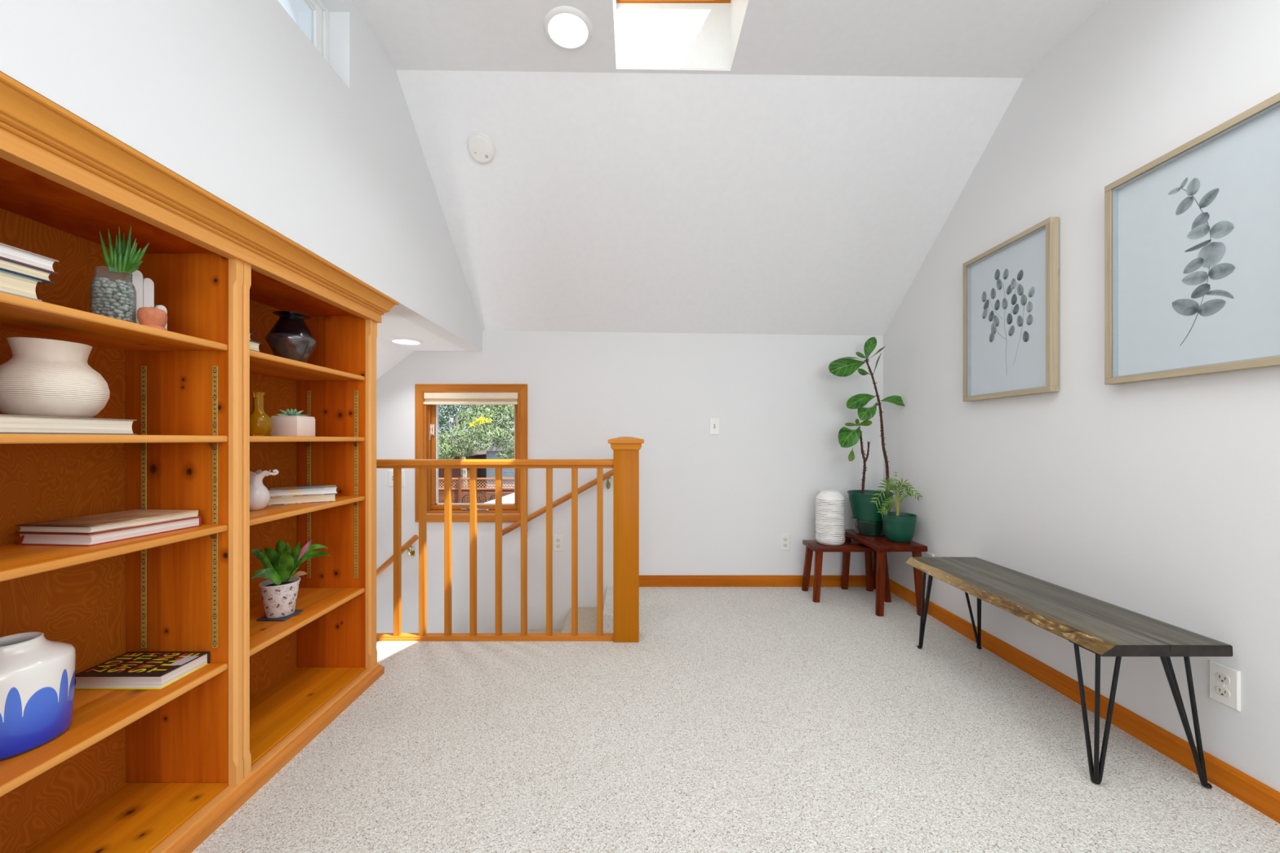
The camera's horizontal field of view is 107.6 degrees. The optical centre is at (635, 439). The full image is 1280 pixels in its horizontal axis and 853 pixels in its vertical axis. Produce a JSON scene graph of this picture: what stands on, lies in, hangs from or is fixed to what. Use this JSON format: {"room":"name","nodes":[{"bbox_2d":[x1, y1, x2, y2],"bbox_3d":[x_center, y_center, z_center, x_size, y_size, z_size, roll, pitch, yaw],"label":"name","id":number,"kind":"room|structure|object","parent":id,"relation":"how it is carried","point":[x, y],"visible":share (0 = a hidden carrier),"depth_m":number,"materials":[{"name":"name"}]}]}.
{"room":"upstairs landing","nodes":[
{"label":"upstairs landing","id":0,"kind":"room"},
{"bbox_2d":[0,71,476,379],"bbox_3d":[-1.631,-0.465,0.328,1.138,0.704,5.855,0,0,0],"label":"ceiling","id":1,"kind":"structure","parent":0,"point":[388,353],"depth_m":2.90,"materials":[{"name":"paint"}]},
{"bbox_2d":[388,337,423,345],"bbox_3d":[-1.425,-0.611,2.915,0.195,0.012,0.195,0,0,0],"label":"recessed light","id":2,"kind":"object","parent":1,"relation":"in","point":[402,340],"visible":1,"depth_m":2.88,"materials":[{"name":"white paint"}]},
{"bbox_2d":[392,339,419,344],"bbox_3d":[-1.425,-0.610,2.915,0.156,0.007,0.156,0,0,0],"label":"diffuser","id":3,"kind":"object","parent":2,"relation":"attached to","point":[397,341],"depth_m":2.90,"materials":[{"name":"white plastic"}]},
{"bbox_2d":[0,0,482,351],"bbox_3d":[-1.117,-1.198,0.328,0.110,1.163,5.855,0,0,0],"label":"wall","id":4,"kind":"structure","parent":0,"point":[233,98],"depth_m":1.36,"materials":[{"name":"white paint"}]},
{"bbox_2d":[288,0,328,62],"bbox_3d":[-1.152,-1.448,1.146,0.030,0.287,1.192,0,0,0],"label":"window","id":5,"kind":"structure","parent":4,"relation":"in","point":[312,16],"depth_m":1.68,"materials":[{"name":"white glass"}]},
{"bbox_2d":[376,330,883,633],"bbox_3d":[-0.150,1.470,3.315,4.100,4.900,0.120,0,0,0],"label":"wall","id":6,"kind":"structure","parent":0,"point":[722,504],"depth_m":3.25,"materials":[{"name":"white paint"}]},
{"bbox_2d":[387,470,404,486],"bbox_3d":[-1.658,0.269,3.247,0.116,0.114,0.016,0,0,0],"label":"light switch","id":7,"kind":"object","parent":6,"relation":"attached to","point":[390,473],"visible":0.5,"depth_m":3.25,"materials":[{"name":"white plastic"}]},
{"bbox_2d":[376,534,418,577],"bbox_3d":[-1.724,0.877,3.215,0.490,0.454,0.078,0,0,0],"label":"wall handrail","id":8,"kind":"object","parent":6,"relation":"attached to","point":[406,546],"visible":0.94,"depth_m":3.18,"materials":[{"name":"brown wood"}]},
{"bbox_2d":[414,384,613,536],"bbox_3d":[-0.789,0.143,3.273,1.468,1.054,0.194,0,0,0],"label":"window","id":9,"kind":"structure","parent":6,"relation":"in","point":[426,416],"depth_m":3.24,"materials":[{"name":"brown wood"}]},
{"bbox_2d":[423,392,517,404],"bbox_3d":[-1.143,-0.284,3.265,0.655,0.081,0.048,0,0,0],"label":"blind","id":10,"kind":"object","parent":9,"relation":"attached to","point":[431,398],"visible":1,"depth_m":3.25,"materials":[{"name":"beige fabric"}]},
{"bbox_2d":[553,534,563,551],"bbox_3d":[-0.534,0.720,3.250,0.070,0.114,0.009,0,0,0],"label":"outlet","id":11,"kind":"object","parent":6,"relation":"attached to","point":[557,539],"visible":1,"depth_m":3.25,"materials":[{"name":"white plastic"}]},
{"bbox_2d":[709,417,719,434],"bbox_3d":[0.552,-0.092,3.247,0.070,0.114,0.016,0,0,0],"label":"light switch","id":12,"kind":"object","parent":6,"relation":"attached to","point":[713,422],"visible":1,"depth_m":3.25,"materials":[{"name":"white plastic"}]},
{"bbox_2d":[639,575,866,586],"bbox_3d":[0.812,0.982,3.248,1.825,0.076,0.014,0,0,0],"label":"baseboard","id":13,"kind":"structure","parent":6,"relation":"attached to","point":[644,580],"depth_m":3.24,"materials":[{"name":"brown wood"}]},
{"bbox_2d":[780,533,790,550],"bbox_3d":[1.043,0.714,3.250,0.070,0.114,0.009,0,0,0],"label":"outlet","id":14,"kind":"object","parent":6,"relation":"attached to","point":[784,538],"visible":1,"depth_m":3.25,"materials":[{"name":"white plastic"}]},
{"bbox_2d":[351,0,1106,335],"bbox_3d":[0.350,-1.217,0.338,3.100,1.173,6.075,0,0,0],"label":"ceiling","id":15,"kind":"structure","parent":0,"point":[804,186],"depth_m":2.33,"materials":[{"name":"paint"}]},
{"bbox_2d":[466,132,495,162],"bbox_3d":[-0.762,-1.443,2.320,0.138,0.099,0.118,0,0,0],"label":"smoke detector","id":16,"kind":"object","parent":15,"relation":"attached to","point":[481,147],"visible":1,"depth_m":2.30,"materials":[{"name":"white plastic"}]},
{"bbox_2d":[542,5,592,49],"bbox_3d":[-0.266,-1.625,1.857,0.195,0.012,0.195,0,0,0],"label":"recessed light","id":17,"kind":"object","parent":15,"relation":"in","point":[566,27],"visible":1,"depth_m":1.84,"materials":[{"name":"white paint"}]},
{"bbox_2d":[548,13,587,46],"bbox_3d":[-0.266,-1.624,1.857,0.156,0.007,0.156,0,0,0],"label":"diffuser","id":18,"kind":"object","parent":17,"relation":"attached to","point":[565,29],"depth_m":1.85,"materials":[{"name":"white plastic"}]},
{"bbox_2d":[612,0,749,70],"bbox_3d":[0.169,-2.095,1.710,0.605,0.945,0.720,0,0,0],"label":"window","id":19,"kind":"structure","parent":15,"relation":"attached to","point":[649,34],"depth_m":2.06,"materials":[{"name":"white paint"}]},
{"bbox_2d":[191,586,1279,852],"bbox_3d":[0.077,1.120,0.278,3.295,0.200,5.955,0,0,0],"label":"floor","id":20,"kind":"structure","parent":0,"point":[738,719],"depth_m":1.51,"materials":[{"name":"carpet"}]},
{"bbox_2d":[0,71,399,852],"bbox_3d":[-1.253,0.203,1.375,0.390,1.634,1.450,0,0,0],"label":"bookshelf","id":21,"kind":"object","parent":20,"relation":"on","point":[161,771],"visible":0.94,"depth_m":1.32,"materials":[{"name":"brown wood"}]},
{"bbox_2d":[0,269,42,301],"bbox_3d":[-1.270,-0.289,0.825,0.230,0.040,0.174,0,0,0],"label":"book","id":22,"kind":"object","parent":21,"relation":"on","point":[11,283],"visible":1,"depth_m":0.88,"materials":[{"name":"beige paper"}]},
{"bbox_2d":[0,257,54,283],"bbox_3d":[-1.262,-0.320,0.836,0.225,0.021,0.185,0,0,0],"label":"book","id":23,"kind":"object","parent":22,"relation":"on","point":[7,265],"visible":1,"depth_m":0.89,"materials":[{"name":"beige paper"}]},
{"bbox_2d":[0,242,58,274],"bbox_3d":[-1.266,-0.344,0.837,0.228,0.027,0.198,0,0,0],"label":"book","id":24,"kind":"object","parent":23,"relation":"on","point":[6,251],"visible":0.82,"depth_m":0.89,"materials":[{"name":"white paper"}]},
{"bbox_2d":[0,631,75,760],"bbox_3d":[-1.296,0.523,0.972,0.172,0.214,0.172,0,0,0],"label":"ceramic jar","id":25,"kind":"object","parent":21,"relation":"on","point":[37,673],"visible":1,"depth_m":0.95,"materials":[{"name":"blue ceramic"}]},
{"bbox_2d":[0,414,137,435],"bbox_3d":[-1.282,-0.029,0.934,0.245,0.035,0.312,0,0,0],"label":"book","id":26,"kind":"object","parent":21,"relation":"on","point":[9,424],"visible":0.85,"depth_m":0.95,"materials":[{"name":"white paper"}]},
{"bbox_2d":[0,337,110,417],"bbox_3d":[-1.292,-0.130,1.036,0.172,0.168,0.172,0,0,0],"label":"vase","id":27,"kind":"object","parent":26,"relation":"on","point":[42,377],"visible":0.88,"depth_m":0.99,"materials":[{"name":"beige ceramic"}]},
{"bbox_2d":[15,515,201,546],"bbox_3d":[-1.308,0.226,1.183,0.189,0.027,0.250,0,0,5],"label":"book","id":28,"kind":"object","parent":21,"relation":"on","point":[100,538],"visible":0.62,"depth_m":1.08,"materials":[{"name":"paper"}]},
{"bbox_2d":[14,509,198,533],"bbox_3d":[-1.311,0.204,1.181,0.188,0.018,0.243,0,0,5],"label":"book","id":29,"kind":"object","parent":28,"relation":"on","point":[91,524],"visible":1,"depth_m":1.13,"materials":[{"name":"beige paper"}]},
{"bbox_2d":[90,266,136,323],"bbox_3d":[-1.245,-0.337,1.118,0.074,0.135,0.074,0,0,0],"label":"jar","id":30,"kind":"object","parent":21,"relation":"on","point":[97,291],"depth_m":1.10,"materials":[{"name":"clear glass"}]},
{"bbox_2d":[90,225,149,323],"bbox_3d":[-1.219,-0.390,1.118,0.126,0.240,0.074,0,0,0],"label":"potted plant","id":31,"kind":"object","parent":21,"relation":"on","point":[123,259],"visible":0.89,"depth_m":1.10,"materials":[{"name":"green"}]},
{"bbox_2d":[74,651,209,689],"bbox_3d":[-1.309,0.613,1.248,0.225,0.035,0.136,0,0,0],"label":"book","id":32,"kind":"object","parent":21,"relation":"on","point":[131,670],"visible":0.98,"depth_m":1.21,"materials":[{"name":"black paper"}]},
{"bbox_2d":[129,270,167,330],"bbox_3d":[-1.233,-0.345,1.194,0.038,0.152,0.092,0,0,0],"label":"ornament","id":33,"kind":"object","parent":21,"relation":"on","point":[144,287],"visible":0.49,"depth_m":1.18,"materials":[{"name":"white ceramic"}]},
{"bbox_2d":[136,305,167,330],"bbox_3d":[-1.186,-0.301,1.150,0.053,0.064,0.053,0,0,0],"label":"terracotta pot","id":34,"kind":"object","parent":21,"relation":"on","point":[152,317],"visible":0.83,"depth_m":1.13,"materials":[{"name":"orange ceramic"}]},
{"bbox_2d":[249,340,262,352],"bbox_3d":[-1.259,-0.284,1.411,0.202,0.030,0.082,0,0,0],"label":"book","id":35,"kind":"object","parent":21,"relation":"on","point":[254,345],"visible":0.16,"depth_m":1.43,"materials":[{"name":"beige paper"}]},
{"bbox_2d":[249,391,273,435],"bbox_3d":[-1.240,-0.083,1.540,0.078,0.144,0.078,0,0,0],"label":"bottle vase","id":36,"kind":"object","parent":21,"relation":"on","point":[267,416],"visible":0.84,"depth_m":1.56,"materials":[{"name":"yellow glass"}]},
{"bbox_2d":[249,469,279,511],"bbox_3d":[-1.299,0.172,1.602,0.096,0.136,0.089,0,0,0],"label":"jug","id":37,"kind":"object","parent":21,"relation":"on","point":[260,495],"visible":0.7,"depth_m":1.58,"materials":[{"name":"white ceramic"}]},
{"bbox_2d":[256,609,302,621],"bbox_3d":[-1.267,0.628,1.672,0.096,0.006,0.096,0,0,0],"label":"coaster","id":38,"kind":"object","parent":21,"relation":"on","point":[296,611],"visible":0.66,"depth_m":1.64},
{"bbox_2d":[251,538,329,618],"bbox_3d":[-1.205,0.493,1.665,0.253,0.275,0.151,0,0,0],"label":"potted plant","id":39,"kind":"object","parent":38,"relation":"on","point":[279,593],"visible":1,"depth_m":1.64,"materials":[{"name":"plant"}]},
{"bbox_2d":[259,583,299,617],"bbox_3d":[-1.269,0.570,1.673,0.114,0.121,0.116,0,0,0],"label":"plant pot","id":40,"kind":"object","parent":39,"relation":"attached to","point":[278,600],"depth_m":1.63,"materials":[{"name":"white ceramic"}]},
{"bbox_2d":[265,311,317,363],"bbox_3d":[-1.268,-0.365,1.730,0.154,0.190,0.154,0,0,0],"label":"vase","id":41,"kind":"object","parent":21,"relation":"on","point":[290,337],"visible":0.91,"depth_m":1.69,"materials":[{"name":"black ceramic"}]},
{"bbox_2d":[270,408,315,436],"bbox_3d":[-1.246,-0.062,1.704,0.100,0.101,0.106,0,0,0],"label":"planter","id":42,"kind":"object","parent":21,"relation":"on","point":[291,423],"visible":1,"depth_m":1.66,"materials":[{"name":"pink ceramic"}]},
{"bbox_2d":[266,493,336,506],"bbox_3d":[-1.287,0.225,1.813,0.212,0.030,0.137,0,0,-35],"label":"book","id":43,"kind":"object","parent":21,"relation":"on","point":[277,500],"visible":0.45,"depth_m":1.76,"materials":[{"name":"beige paper"}]},
{"bbox_2d":[268,484,337,497],"bbox_3d":[-1.284,0.198,1.815,0.212,0.022,0.136,0,0,-35],"label":"book","id":44,"kind":"object","parent":43,"relation":"on","point":[326,489],"visible":0.88,"depth_m":1.78,"materials":[{"name":"white paper"}]},
{"bbox_2d":[376,436,644,642],"bbox_3d":[-0.712,0.502,2.414,1.513,1.036,0.179,0,0,0],"label":"stair railing","id":45,"kind":"object","parent":20,"relation":"on","point":[624,464],"visible":0.91,"depth_m":2.37,"materials":[{"name":"brown wood"}]},
{"bbox_2d":[527,608,596,633],"bbox_3d":[-0.755,1.543,2.834,1.130,0.756,0.840,0,0,0],"label":"staircase","id":46,"kind":"structure","parent":20,"relation":"attached to","point":[587,617],"depth_m":3.02,"materials":[{"name":"carpet"}]},
{"bbox_2d":[801,540,891,602],"bbox_3d":[1.365,0.848,3.055,0.490,0.344,0.258,0,0,0],"label":"stool","id":47,"kind":"object","parent":20,"relation":"on","point":[811,545],"visible":0.69,"depth_m":2.96,"materials":[{"name":"brown wood"}]},
{"bbox_2d":[815,489,845,545],"bbox_3d":[1.273,0.506,3.055,0.182,0.340,0.182,0,0,0],"label":"vase","id":48,"kind":"object","parent":47,"relation":"on","point":[830,516],"visible":1,"depth_m":2.98,"materials":[{"name":"white ceramic"}]},
{"bbox_2d":[840,528,927,616],"bbox_3d":[1.545,0.818,2.958,0.290,0.405,0.522,0,0,0],"label":"stool","id":49,"kind":"object","parent":20,"relation":"on","point":[880,544],"visible":0.66,"depth_m":2.72,"materials":[{"name":"brown wood"}]},
{"bbox_2d":[828,337,904,536],"bbox_3d":[1.493,-0.029,3.055,0.513,1.287,0.273,0,0,0],"label":"fiddle leaf fig","id":50,"kind":"object","parent":49,"relation":"on","point":[866,520],"visible":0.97,"depth_m":3.01,"materials":[{"name":"green plant"}]},
{"bbox_2d":[847,489,893,535],"bbox_3d":[1.535,0.477,3.055,0.273,0.269,0.273,0,0,0],"label":"pot","id":51,"kind":"object","parent":50,"relation":"on","point":[866,520],"depth_m":2.97,"materials":[{"name":"green ceramic"}]},
{"bbox_2d":[870,471,922,542],"bbox_3d":[1.554,0.408,2.835,0.356,0.414,0.196,0,0,0],"label":"palm","id":52,"kind":"object","parent":49,"relation":"on","point":[898,527],"visible":1,"depth_m":2.79,"materials":[{"name":"green plant"}]},
{"bbox_2d":[880,511,916,542],"bbox_3d":[1.598,0.534,2.838,0.190,0.162,0.190,0,0,0],"label":"pot","id":53,"kind":"object","parent":52,"relation":"on","point":[898,527],"depth_m":2.78,"materials":[{"name":"green ceramic"}]},
{"bbox_2d":[905,556,1232,788],"bbox_3d":[1.515,0.802,1.833,0.376,0.435,0.999,0,0,0],"label":"bench","id":54,"kind":"object","parent":20,"relation":"on","point":[1101,628],"visible":1,"depth_m":1.49,"materials":[{"name":"grey wood"}]},
{"bbox_2d":[883,0,1279,792],"bbox_3d":[1.785,-0.230,0.338,0.120,3.100,6.075,0,0,0],"label":"wall","id":55,"kind":"structure","parent":0,"point":[1159,500],"depth_m":1.72,"materials":[{"name":"white paint"}]},
{"bbox_2d":[925,551,933,556],"bbox_3d":[1.720,0.720,2.735,0.009,0.114,0.070,0,0,0],"label":"outlet","id":56,"kind":"object","parent":55,"relation":"attached to","point":[927,554],"visible":0.04,"depth_m":2.74,"materials":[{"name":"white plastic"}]},
{"bbox_2d":[962,217,1059,401],"bbox_3d":[1.704,-0.550,2.152,0.040,0.710,0.507,0,0,0],"label":"framed print","id":57,"kind":"object","parent":55,"relation":"attached to","point":[1011,289],"visible":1,"depth_m":2.11,"materials":[{"name":"white paper"}]},
{"bbox_2d":[888,578,1279,823],"bbox_3d":[1.718,0.982,0.321,0.014,0.076,5.841,0,0,0],"label":"baseboard","id":58,"kind":"structure","parent":55,"relation":"attached to","point":[1249,790],"depth_m":1.61,"materials":[{"name":"brown wood"}]},
{"bbox_2d":[1104,92,1279,384],"bbox_3d":[1.704,-0.552,1.427,0.040,0.712,0.507,0,0,0],"label":"framed print","id":59,"kind":"object","parent":55,"relation":"attached to","point":[1192,233],"visible":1,"depth_m":1.42,"materials":[{"name":"white paper"}]},
{"bbox_2d":[1209,660,1240,711],"bbox_3d":[1.720,0.718,1.368,0.009,0.114,0.070,0,0,0],"label":"outlet","id":60,"kind":"object","parent":55,"relation":"attached to","point":[1224,681],"visible":1,"depth_m":1.36,"materials":[{"name":"white plastic"}]},
{"bbox_2d":[1215,685,1230,697],"bbox_3d":[1.718,0.738,1.368,0.003,0.025,0.033,0,0,0],"label":"receptacle","id":61,"kind":"object","parent":60,"relation":"attached to","point":[1221,691],"depth_m":1.37,"materials":[{"name":"white plastic"}]},
{"bbox_2d":[1215,672,1230,684],"bbox_3d":[1.718,0.699,1.368,0.003,0.025,0.033,0,0,0],"label":"receptacle","id":62,"kind":"object","parent":60,"relation":"attached to","point":[1221,678],"depth_m":1.37,"materials":[{"name":"white plastic"}]},
{"label":"outside","id":63,"kind":"structure","parent":0,"visible":0},
{"bbox_3d":[-5.000,3.870,32.500,70.000,0.300,55.000,0,0,0],"label":"ground","id":64,"kind":"structure","parent":63,"visible":0},
{"bbox_2d":[438,436,486,488],"bbox_3d":[-11.650,1.770,29.000,4.500,3.900,4.800,0,0,0],"label":"house","id":65,"kind":"structure","parent":64,"relation":"on","point":[479,455],"depth_m":27.75,"materials":[{"name":"brown wood"}]},
{"bbox_2d":[438,404,514,459],"bbox_3d":[-5.338,0.265,19.070,4.822,6.644,4.000,0,0,0],"label":"pine tree","id":66,"kind":"object","parent":64,"relation":"on","point":[481,432],"visible":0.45,"depth_m":18.21,"materials":[{"name":"plant"}]},
{"bbox_2d":[438,477,514,502],"bbox_3d":[-8.761,2.791,22.970,8.522,1.862,0.140,0,0,0],"label":"fence","id":67,"kind":"object","parent":64,"relation":"on","point":[457,494],"visible":0.31,"depth_m":23.00,"materials":[{"name":"brown wood"}]},
{"bbox_2d":[438,404,514,488],"bbox_3d":[-9.573,-0.067,25.695,6.411,7.614,3.692,0,0,-4],"label":"leafy tree","id":68,"kind":"object","parent":64,"relation":"on","point":[442,423],"visible":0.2,"depth_m":24.93,"materials":[{"name":"green plant"}]},
{"bbox_2d":[469,416,492,428],"bbox_3d":[-5.808,-0.616,17.599,0.846,0.507,0.584,0,0,0],"label":"shrub","id":69,"kind":"object","parent":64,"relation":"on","point":[479,420],"visible":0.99,"depth_m":17.54,"materials":[{"name":"yellow plant"}]},
{"bbox_2d":[482,436,514,488],"bbox_3d":[-6.950,1.645,30.000,4.700,4.150,4.800,0,0,0],"label":"house","id":70,"kind":"structure","parent":64,"relation":"on","point":[491,453],"depth_m":28.00,"materials":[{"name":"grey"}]},
{"bbox_2d":[485,493,514,502],"bbox_3d":[-2.620,2.420,11.000,2.310,2.600,2.310,0,0,22],"label":"parasol","id":71,"kind":"object","parent":64,"relation":"on","point":[509,498],"visible":0.02,"depth_m":10.66,"materials":[{"name":"white fabric"}]},
{"bbox_3d":[-7.250,3.080,17.250,4.500,0.120,3.500,0,0,0],"label":"deck","id":72,"kind":"object","parent":64,"relation":"on","visible":0},
{"bbox_2d":[461,494,479,502],"bbox_3d":[-6.160,2.517,17.475,0.631,0.998,0.580,0,0,-14],"label":"patio chair","id":73,"kind":"object","parent":72,"relation":"on","point":[465,495],"visible":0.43,"depth_m":17.18,"materials":[{"name":"metal"}]},
{"bbox_2d":[476,491,493,502],"bbox_3d":[-6.008,2.517,18.475,0.631,0.998,0.580,0,0,13],"label":"patio chair","id":74,"kind":"object","parent":72,"relation":"on","point":[477,491],"visible":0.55,"depth_m":18.22,"materials":[{"name":"metal"}]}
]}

